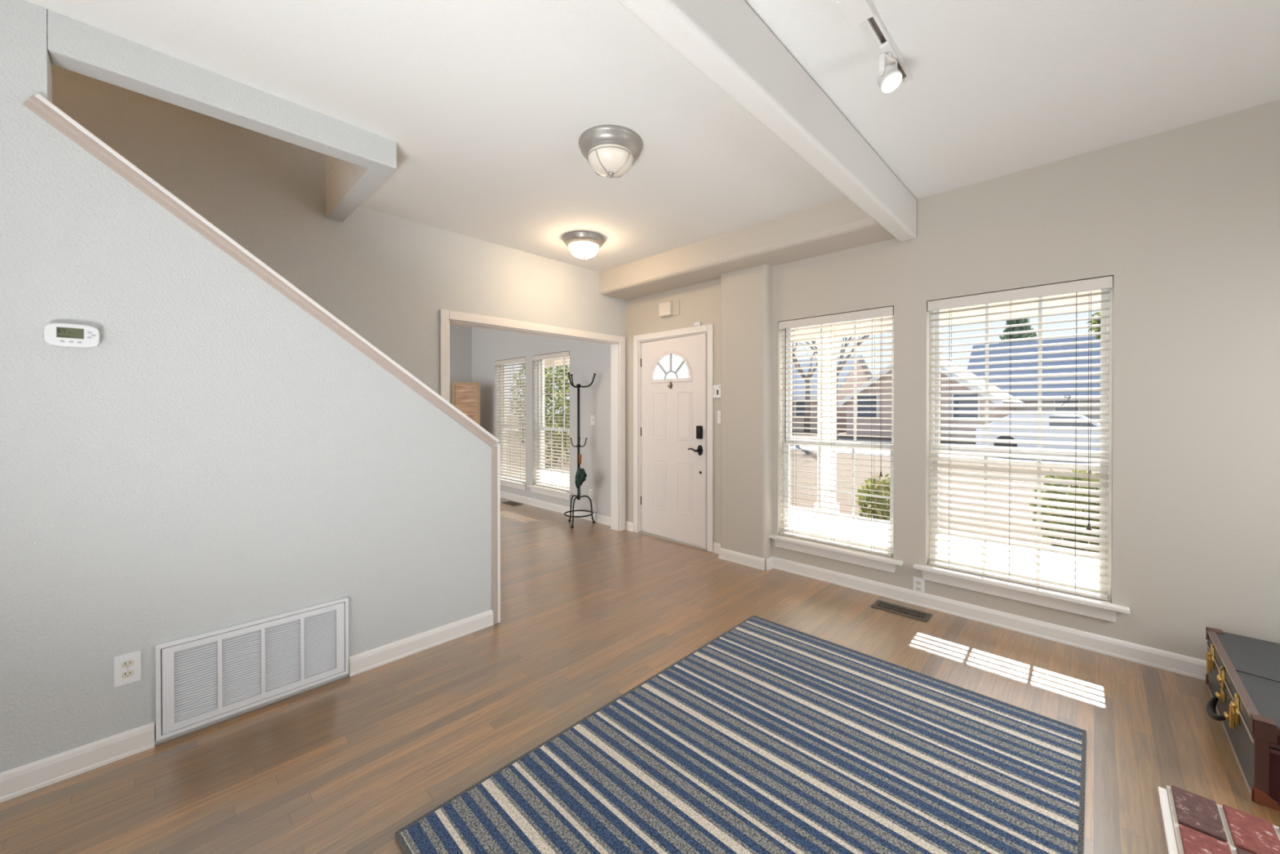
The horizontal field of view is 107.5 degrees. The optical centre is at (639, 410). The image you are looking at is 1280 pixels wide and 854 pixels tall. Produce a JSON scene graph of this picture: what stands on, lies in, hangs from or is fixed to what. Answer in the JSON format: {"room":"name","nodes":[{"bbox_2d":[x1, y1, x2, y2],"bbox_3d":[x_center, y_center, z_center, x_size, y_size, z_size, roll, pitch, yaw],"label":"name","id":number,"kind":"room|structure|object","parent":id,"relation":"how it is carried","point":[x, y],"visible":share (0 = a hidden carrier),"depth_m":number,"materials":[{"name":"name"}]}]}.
{"room":"living room","nodes":[
{"label":"living room","id":0,"kind":"room"},
{"bbox_2d":[46,9,396,222],"bbox_3d":[-2.046,-1.410,2.413,1.028,0.280,1.149,0,0,44],"label":"ceiling beam","id":1,"kind":"structure","parent":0,"point":[366,158],"depth_m":2.00,"materials":[{"name":"white paint"}]},
{"bbox_2d":[0,0,496,773],"bbox_3d":[-3.011,-1.238,1.492,1.128,5.100,4.952,0,0,44],"label":"wall","id":2,"kind":"structure","parent":0,"point":[222,456],"depth_m":1.85,"materials":[{"name":"white paint"}]},
{"bbox_2d":[44,323,99,347],"bbox_3d":[-2.027,-0.268,1.677,0.032,0.082,0.126,0,0,44],"label":"thermostat","id":3,"kind":"object","parent":2,"relation":"attached to","point":[67,335],"visible":1,"depth_m":1.67,"materials":[{"name":"white plastic"}]},
{"bbox_2d":[0,721,154,802],"bbox_3d":[-3.111,1.271,0.581,0.016,0.092,3.488,0,0,44],"label":"baseboard","id":4,"kind":"structure","parent":2,"relation":"attached to","point":[24,779],"depth_m":1.69,"materials":[{"name":"white paint"}]},
{"bbox_2d":[113,650,141,687],"bbox_3d":[-1.948,0.982,1.783,0.007,0.115,0.070,0,0,44],"label":"wall outlet","id":5,"kind":"object","parent":2,"relation":"attached to","point":[127,667],"visible":1,"depth_m":1.78,"materials":[{"name":"white plastic"}]},
{"bbox_2d":[120,659,133,667],"bbox_3d":[-1.947,0.962,1.782,0.004,0.025,0.033,0,0,44],"label":"receptacle","id":6,"kind":"object","parent":5,"relation":"attached to","point":[124,663],"depth_m":1.78,"materials":[{"name":"beige plastic"}]},
{"bbox_2d":[121,669,133,678],"bbox_3d":[-1.947,1.001,1.782,0.004,0.025,0.033,0,0,44],"label":"receptacle","id":7,"kind":"object","parent":5,"relation":"attached to","point":[126,673],"depth_m":1.78,"materials":[{"name":"beige plastic"}]},
{"bbox_2d":[155,596,348,741],"bbox_3d":[-1.661,1.102,2.067,0.024,0.370,0.657,0,0,44],"label":"air vent","id":8,"kind":"object","parent":2,"relation":"in","point":[211,676],"visible":1,"depth_m":2.03,"materials":[{"name":"white metal"}]},
{"bbox_2d":[22,93,499,447],"bbox_3d":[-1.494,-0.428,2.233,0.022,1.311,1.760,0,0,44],"label":"trim","id":9,"kind":"structure","parent":2,"relation":"attached to","point":[35,105],"depth_m":1.98,"materials":[{"name":"beige paint"}]},
{"bbox_2d":[348,608,493,676],"bbox_3d":[-1.164,1.261,2.586,0.016,0.092,0.767,0,0,44],"label":"baseboard","id":10,"kind":"structure","parent":2,"relation":"attached to","point":[359,663],"depth_m":2.54,"materials":[{"name":"white paint"}]},
{"bbox_2d":[492,447,497,624],"bbox_3d":[-0.888,0.765,2.869,0.012,1.081,0.032,0,0,44],"label":"trim","id":11,"kind":"structure","parent":2,"relation":"attached to","point":[495,592],"depth_m":2.86,"materials":[{"name":"beige paint"}]},
{"bbox_2d":[496,443,500,622],"bbox_3d":[-0.915,0.755,2.930,0.138,1.101,0.018,0,0,44],"label":"trim","id":12,"kind":"structure","parent":2,"relation":"attached to","point":[498,445],"depth_m":2.88,"materials":[{"name":"white paint"}]},
{"bbox_2d":[51,62,626,530],"bbox_3d":[-2.706,-1.193,2.555,0.115,5.000,7.202,0,0,44],"label":"wall","id":13,"kind":"structure","parent":0,"point":[388,278],"depth_m":3.14,"materials":[{"name":"white paint"}]},
{"bbox_2d":[440,309,625,531],"bbox_3d":[-0.906,0.252,4.415,0.151,2.090,1.997,0,0,44],"label":"trim","id":14,"kind":"structure","parent":13,"relation":"attached to","point":[617,349],"depth_m":5.02,"materials":[{"name":"white paint"}]},
{"bbox_2d":[449,324,471,404],"bbox_3d":[-4.713,-0.068,5.661,0.150,2.718,5.552,0,0,44],"label":"wall","id":15,"kind":"structure","parent":0,"point":[460,335],"depth_m":7.46,"materials":[{"name":"grey paint"}]},
{"bbox_2d":[0,497,1279,853],"bbox_3d":[-1.238,1.373,1.281,11.250,0.120,7.402,0,0,44],"label":"floor","id":16,"kind":"structure","parent":0,"point":[590,612],"depth_m":2.03,"materials":[{"name":"brown wood"}]},
{"bbox_2d":[449,382,479,425],"bbox_3d":[-2.756,0.434,6.888,0.804,1.700,0.067,0,0,-5],"label":"dresser","id":17,"kind":"object","parent":16,"relation":"on","point":[465,395],"visible":0.19,"depth_m":6.90,"materials":[{"name":"brown wood"}]},
{"bbox_2d":[502,500,523,506],"bbox_3d":[-1.769,1.283,6.494,0.320,0.006,0.140,0,0,44],"label":"floor vent","id":18,"kind":"object","parent":16,"relation":"in","point":[512,503],"visible":1,"depth_m":6.48,"materials":[{"name":"brown metal"}]},
{"bbox_2d":[564,372,595,527],"bbox_3d":[-0.721,0.434,5.361,0.365,1.716,0.369,0,0,44],"label":"coat rack","id":19,"kind":"object","parent":16,"relation":"on","point":[578,385],"visible":0.99,"depth_m":5.34,"materials":[{"name":"black metal"}]},
{"bbox_2d":[574,447,586,498],"bbox_3d":[-0.671,0.705,5.267,0.181,0.577,0.119,0,0,44],"label":"umbrella","id":20,"kind":"object","parent":19,"relation":"hanging from","point":[580,476],"visible":1,"depth_m":5.25,"materials":[{"name":"green fabric"}]},
{"bbox_2d":[639,530,706,550],"bbox_3d":[0.371,1.286,4.725,0.876,0.020,0.200,0,0,44],"label":"threshold","id":21,"kind":"object","parent":16,"relation":"on","point":[641,531],"visible":0.36,"depth_m":4.68,"materials":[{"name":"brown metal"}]},
{"bbox_2d":[395,614,1086,853],"bbox_3d":[0.528,1.305,1.675,1.524,0.011,2.116,0,0,44],"label":"area rug","id":22,"kind":"object","parent":16,"relation":"on","point":[768,736],"visible":1,"depth_m":1.70,"materials":[{"name":"blue fabric"}]},
{"bbox_2d":[871,600,932,622],"bbox_3d":[1.701,1.301,3.056,0.324,0.006,0.144,0,0,44],"label":"floor vent","id":23,"kind":"object","parent":16,"relation":"in","point":[891,607],"visible":1,"depth_m":3.05,"materials":[{"name":"brown metal"}]},
{"bbox_2d":[1157,786,1178,853],"bbox_3d":[1.168,1.307,0.967,0.022,0.016,1.805,0,0,44],"label":"trim","id":24,"kind":"structure","parent":16,"relation":"on","point":[1171,838],"depth_m":1.48,"materials":[{"name":"white paint"}]},
{"bbox_2d":[1166,785,1279,853],"bbox_3d":[1.746,1.303,0.419,1.570,0.030,1.825,0,0,44],"label":"hearth","id":25,"kind":"object","parent":16,"relation":"on","point":[1202,825],"visible":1,"depth_m":1.44,"materials":[{"name":"brick"}]},
{"bbox_2d":[1205,626,1279,810],"bbox_3d":[2.589,1.170,1.704,0.692,0.283,0.932,0,0,44],"label":"trunk","id":26,"kind":"object","parent":16,"relation":"on","point":[1242,677],"visible":1,"depth_m":1.76,"materials":[{"name":"leather"}]},
{"bbox_2d":[24,0,1279,271],"bbox_3d":[-1.238,-1.504,1.266,11.250,0.200,7.402,0,0,44],"label":"ceiling","id":27,"kind":"structure","parent":0,"point":[486,105],"depth_m":2.05,"materials":[{"name":"white paint"}]},
{"bbox_2d":[563,231,604,260],"bbox_3d":[-0.464,-1.328,3.871,0.340,0.180,0.340,0,0,44],"label":"ceiling light","id":28,"kind":"object","parent":27,"relation":"attached to","point":[584,245],"visible":1,"depth_m":3.77,"materials":[{"name":"white glass"}]},
{"bbox_2d":[578,124,643,177],"bbox_3d":[-0.155,-1.321,2.486,0.340,0.180,0.340,0,0,44],"label":"ceiling light","id":29,"kind":"object","parent":27,"relation":"attached to","point":[611,151],"visible":1,"depth_m":2.39,"materials":[{"name":"white glass"}]},
{"bbox_2d":[599,195,895,300],"bbox_3d":[0.680,-1.305,4.022,2.696,0.227,0.377,0,0,44],"label":"ceiling beam","id":30,"kind":"structure","parent":27,"relation":"attached to","point":[838,224],"depth_m":3.65,"materials":[{"name":"beige paint"}]},
{"bbox_2d":[616,0,916,241],"bbox_3d":[-0.639,-1.269,0.651,0.111,0.264,7.052,0,0,44],"label":"ceiling beam","id":31,"kind":"structure","parent":27,"relation":"attached to","point":[726,41],"depth_m":1.79,"materials":[{"name":"white paint"}]},
{"bbox_2d":[835,0,911,93],"bbox_3d":[0.267,-1.317,1.102,0.107,0.174,2.463,0,0,44],"label":"track light","id":32,"kind":"object","parent":27,"relation":"attached to","point":[889,77],"visible":1,"depth_m":1.76,"materials":[{"name":"white metal"}]},
{"bbox_2d":[712,542,720,553],"bbox_3d":[0.721,1.252,4.248,0.133,0.092,0.016,0,0,44],"label":"baseboard","id":33,"kind":"structure","parent":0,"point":[716,545],"depth_m":4.27,"materials":[{"name":"white paint"}]},
{"bbox_2d":[720,264,772,569],"bbox_3d":[0.900,0.054,4.007,0.450,2.491,0.102,0,0,44],"label":"wall column","id":34,"kind":"structure","parent":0,"point":[746,294],"depth_m":3.94,"materials":[{"name":"beige paint"}]},
{"bbox_2d":[718,546,773,570],"bbox_3d":[0.894,1.253,4.008,0.482,0.092,0.118,0,0,44],"label":"baseboard","id":35,"kind":"structure","parent":34,"relation":"attached to","point":[739,557],"depth_m":3.94,"materials":[{"name":"white paint"}]},
{"bbox_2d":[471,99,1279,660],"bbox_3d":[1.272,-0.159,3.855,11.250,2.918,0.200,0,0,44],"label":"wall","id":36,"kind":"structure","parent":0,"point":[1184,221],"depth_m":2.45,"materials":[{"name":"beige paint"}]},
{"bbox_2d":[500,361,528,490],"bbox_3d":[-1.849,0.178,6.826,0.975,1.847,0.212,0,0,44],"label":"window","id":37,"kind":"structure","parent":36,"relation":"in","point":[508,482],"depth_m":6.85,"materials":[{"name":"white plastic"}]},
{"bbox_2d":[494,357,525,482],"bbox_3d":[-1.871,0.132,6.804,0.835,1.745,0.082,0,0,44],"label":"window blind","id":38,"kind":"object","parent":37,"relation":"attached to","point":[504,473],"visible":0.78,"depth_m":6.79,"materials":[{"name":"white plastic"}]},
{"bbox_2d":[526,355,573,500],"bbox_3d":[-1.128,0.182,6.125,0.953,1.847,0.212,0,0,44],"label":"window","id":39,"kind":"structure","parent":36,"relation":"in","point":[557,493],"depth_m":6.26,"materials":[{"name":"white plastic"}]},
{"bbox_2d":[532,351,569,491],"bbox_3d":[-1.149,0.135,6.103,0.813,1.745,0.082,0,0,44],"label":"window blind","id":40,"kind":"object","parent":39,"relation":"attached to","point":[566,353],"visible":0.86,"depth_m":6.09,"materials":[{"name":"white plastic"}]},
{"bbox_2d":[500,490,610,525],"bbox_3d":[-1.487,1.241,6.393,3.467,0.092,0.016,0,0,44],"label":"baseboard","id":41,"kind":"structure","parent":36,"relation":"attached to","point":[599,518],"depth_m":6.01,"materials":[{"name":"white paint"}]},
{"bbox_2d":[589,488,593,499],"bbox_3d":[-0.575,0.982,5.512,0.070,0.115,0.007,0,0,44],"label":"wall outlet","id":42,"kind":"object","parent":36,"relation":"attached to","point":[591,491],"visible":0.95,"depth_m":5.50,"materials":[{"name":"white plastic"}]},
{"bbox_2d":[591,415,595,425],"bbox_3d":[-0.552,0.114,5.481,0.070,0.114,0.013,0,0,44],"label":"light switch","id":43,"kind":"object","parent":36,"relation":"attached to","point":[593,417],"visible":1,"depth_m":5.48,"materials":[{"name":"white plastic"}]},
{"bbox_2d":[625,520,633,531],"bbox_3d":[-0.115,1.248,5.060,0.128,0.092,0.016,0,0,44],"label":"baseboard","id":44,"kind":"structure","parent":36,"relation":"attached to","point":[628,525],"depth_m":5.05,"materials":[{"name":"white paint"}]},
{"bbox_2d":[658,299,679,317],"bbox_3d":[0.283,-1.006,4.634,0.240,0.142,0.055,0,0,44],"label":"door chime","id":45,"kind":"object","parent":36,"relation":"attached to","point":[668,308],"visible":1,"depth_m":4.61,"materials":[{"name":"beige paint"}]},
{"bbox_2d":[633,324,713,551],"bbox_3d":[0.365,0.251,4.714,1.024,2.090,0.196,0,0,44],"label":"trim","id":46,"kind":"structure","parent":36,"relation":"attached to","point":[708,328],"depth_m":4.67,"materials":[{"name":"white paint"}]},
{"bbox_2d":[640,333,706,548],"bbox_3d":[0.301,0.285,4.664,0.102,1.998,0.880,0,0,-43],"label":"door","id":47,"kind":"structure","parent":36,"relation":"in","point":[673,428],"depth_m":4.62,"materials":[{"name":"white paint"}]},
{"bbox_2d":[649,351,692,383],"bbox_3d":[0.308,-0.435,4.671,0.568,0.310,0.061,0,0,44],"label":"fan light","id":48,"kind":"object","parent":47,"relation":"attached to","point":[655,357],"depth_m":4.67,"materials":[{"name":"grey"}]},
{"bbox_2d":[693,321,702,326],"bbox_3d":[0.542,-0.810,4.400,0.070,0.034,0.031,0,0,44],"label":"sensor","id":49,"kind":"object","parent":36,"relation":"attached to","point":[699,323],"visible":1,"depth_m":4.38,"materials":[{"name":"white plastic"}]},
{"bbox_2d":[712,384,720,397],"bbox_3d":[0.713,-0.173,4.238,0.114,0.118,0.030,0,0,44],"label":"alarm keypad","id":50,"kind":"object","parent":36,"relation":"attached to","point":[717,388],"visible":0.7,"depth_m":4.24,"materials":[{"name":"white plastic"}]},
{"bbox_2d":[717,410,720,423],"bbox_3d":[0.727,0.060,4.238,0.070,0.114,0.013,0,0,44],"label":"light switch","id":51,"kind":"object","parent":36,"relation":"attached to","point":[718,411],"visible":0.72,"depth_m":4.25,"materials":[{"name":"white plastic"}]},
{"bbox_2d":[544,290,1100,367],"bbox_3d":[1.956,-1.085,4.878,14.000,0.320,2.228,0,0,44],"label":"eave","id":52,"kind":"object","parent":36,"relation":"attached to","point":[1086,299],"visible":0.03,"depth_m":4.73,"materials":[{"name":"beige paint"}]},
{"bbox_2d":[768,315,902,573],"bbox_3d":[1.482,0.195,3.589,0.998,1.847,0.212,0,0,44],"label":"window","id":53,"kind":"structure","parent":36,"relation":"in","point":[883,562],"depth_m":3.56,"materials":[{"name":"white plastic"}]},
{"bbox_2d":[778,306,893,556],"bbox_3d":[1.460,0.148,3.567,0.858,1.745,0.082,0,0,44],"label":"window blind","id":54,"kind":"object","parent":53,"relation":"attached to","point":[887,311],"visible":0.92,"depth_m":3.53,"materials":[{"name":"white plastic"}]},
{"bbox_2d":[912,576,924,593],"bbox_3d":[1.867,1.174,3.140,0.070,0.115,0.007,0,0,44],"label":"wall outlet","id":55,"kind":"object","parent":36,"relation":"attached to","point":[918,583],"visible":1,"depth_m":3.14,"materials":[{"name":"white plastic"}]},
{"bbox_2d":[912,278,1129,622],"bbox_3d":[2.248,0.199,2.845,1.001,1.847,0.212,0,0,44],"label":"window","id":56,"kind":"structure","parent":36,"relation":"in","point":[1055,599],"depth_m":2.74,"materials":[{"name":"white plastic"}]},
{"bbox_2d":[927,275,1112,600],"bbox_3d":[2.225,0.152,2.821,0.861,1.745,0.086,0,0,44],"label":"window blind","id":57,"kind":"object","parent":56,"relation":"attached to","point":[1104,282],"visible":1,"depth_m":2.78,"materials":[{"name":"white plastic"}]},
{"bbox_2d":[772,555,1207,679],"bbox_3d":[3.107,1.264,1.929,5.622,0.092,0.016,0,0,44],"label":"baseboard","id":58,"kind":"structure","parent":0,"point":[1184,664],"depth_m":2.77,"materials":[{"name":"white paint"}]},
{"label":"outside","id":59,"kind":"structure","parent":0,"visible":0},
{"bbox_2d":[506,417,1099,551],"bbox_3d":[26.365,1.506,41.492,140.000,0.200,83.750,0,0,44],"label":"ground","id":60,"kind":"structure","parent":59,"point":[863,462],"depth_m":10.87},
{"bbox_2d":[507,364,569,462],"bbox_3d":[-2.455,-0.190,13.814,2.725,3.516,2.742,0,0,44],"label":"shrub","id":61,"kind":"object","parent":60,"relation":"on","point":[547,382],"visible":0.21,"depth_m":13.29,"materials":[{"name":"green plant"}]},
{"bbox_2d":[509,468,1099,584],"bbox_3d":[2.051,1.474,4.988,14.000,0.240,2.498,0,0,44],"label":"sidewalk","id":62,"kind":"structure","parent":60,"relation":"on","point":[792,510],"depth_m":5.19,"materials":[{"name":"concrete"}]},
{"bbox_2d":[813,334,839,519],"bbox_3d":[2.369,0.204,5.940,0.240,2.290,0.220,0,0,44],"label":"porch post","id":63,"kind":"object","parent":62,"relation":"on","point":[830,453],"visible":0.64,"depth_m":5.87,"materials":[{"name":"white paint"}]},
{"bbox_2d":[791,342,817,432],"bbox_3d":[10.282,-3.065,30.922,6.574,9.101,5.490,0,0,-7],"label":"bare tree","id":64,"kind":"object","parent":60,"relation":"on","point":[807,392],"visible":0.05,"depth_m":30.39,"materials":[{"name":"brown plant"}]},
{"bbox_2d":[791,355,871,431],"bbox_3d":[11.645,-1.291,38.167,12.200,5.429,10.026,0,0,44],"label":"house","id":65,"kind":"structure","parent":60,"relation":"on","point":[865,366],"depth_m":32.58,"materials":[{"name":"pink brick"}]},
{"bbox_2d":[855,470,889,520],"bbox_3d":[3.245,1.216,6.257,0.735,0.792,0.703,0,0,44],"label":"shrub","id":66,"kind":"object","parent":60,"relation":"on","point":[879,482],"visible":0.44,"depth_m":6.19,"materials":[{"name":"green plant"}]},
{"bbox_2d":[837,360,1025,438],"bbox_3d":[18.157,-0.915,29.014,8.024,4.772,9.770,0,0,44],"label":"house","id":67,"kind":"structure","parent":60,"relation":"on","point":[953,368],"depth_m":26.63,"materials":[{"name":"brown brick"}]},
{"bbox_2d":[998,318,1037,343],"bbox_3d":[32.632,-3.482,40.625,6.579,9.826,6.194,0,0,44],"label":"evergreen tree","id":68,"kind":"object","parent":60,"relation":"on","point":[1024,320],"visible":0.12,"depth_m":40.15,"materials":[{"name":"green plant"}]},
{"bbox_2d":[967,336,1100,423],"bbox_3d":[29.436,-1.752,32.152,10.900,6.414,9.796,0,0,44],"label":"house","id":69,"kind":"structure","parent":60,"relation":"on","point":[1093,338],"depth_m":30.96,"materials":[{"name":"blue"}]},
{"bbox_2d":[1029,468,1099,552],"bbox_3d":[4.784,1.122,5.107,0.875,0.985,0.905,0,0,44],"label":"shrub","id":70,"kind":"object","parent":60,"relation":"on","point":[1073,471],"visible":0.19,"depth_m":5.04,"materials":[{"name":"green plant"}]},
{"bbox_2d":[1086,311,1100,338],"bbox_3d":[22.727,-2.479,20.392,4.857,8.033,3.424,0,0,44],"label":"evergreen tree","id":71,"kind":"object","parent":60,"relation":"on","point":[1096,321],"visible":0.02,"depth_m":21.67,"materials":[{"name":"green plant"}]},
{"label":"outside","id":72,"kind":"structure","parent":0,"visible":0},
{"bbox_2d":[506,425,1099,466],"bbox_3d":[7.462,1.499,22.038,140.000,0.015,8.000,0,0,44],"label":"street","id":73,"kind":"structure","parent":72,"point":[806,448],"depth_m":16.66,"materials":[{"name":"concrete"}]},
{"bbox_2d":[795,335,869,439],"bbox_3d":[10.178,-2.924,23.300,5.586,8.902,5.720,0,0,2],"label":"bare tree","id":74,"kind":"object","parent":73,"relation":"on","point":[838,368],"visible":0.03,"depth_m":23.72,"materials":[{"name":"brown plant"}]},
{"bbox_2d":[975,414,1100,450],"bbox_3d":[14.275,0.810,15.973,4.420,1.415,1.760,0,0,44],"label":"car","id":75,"kind":"object","parent":73,"relation":"on","point":[1047,416],"visible":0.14,"depth_m":15.56,"materials":[{"name":"white paint"}]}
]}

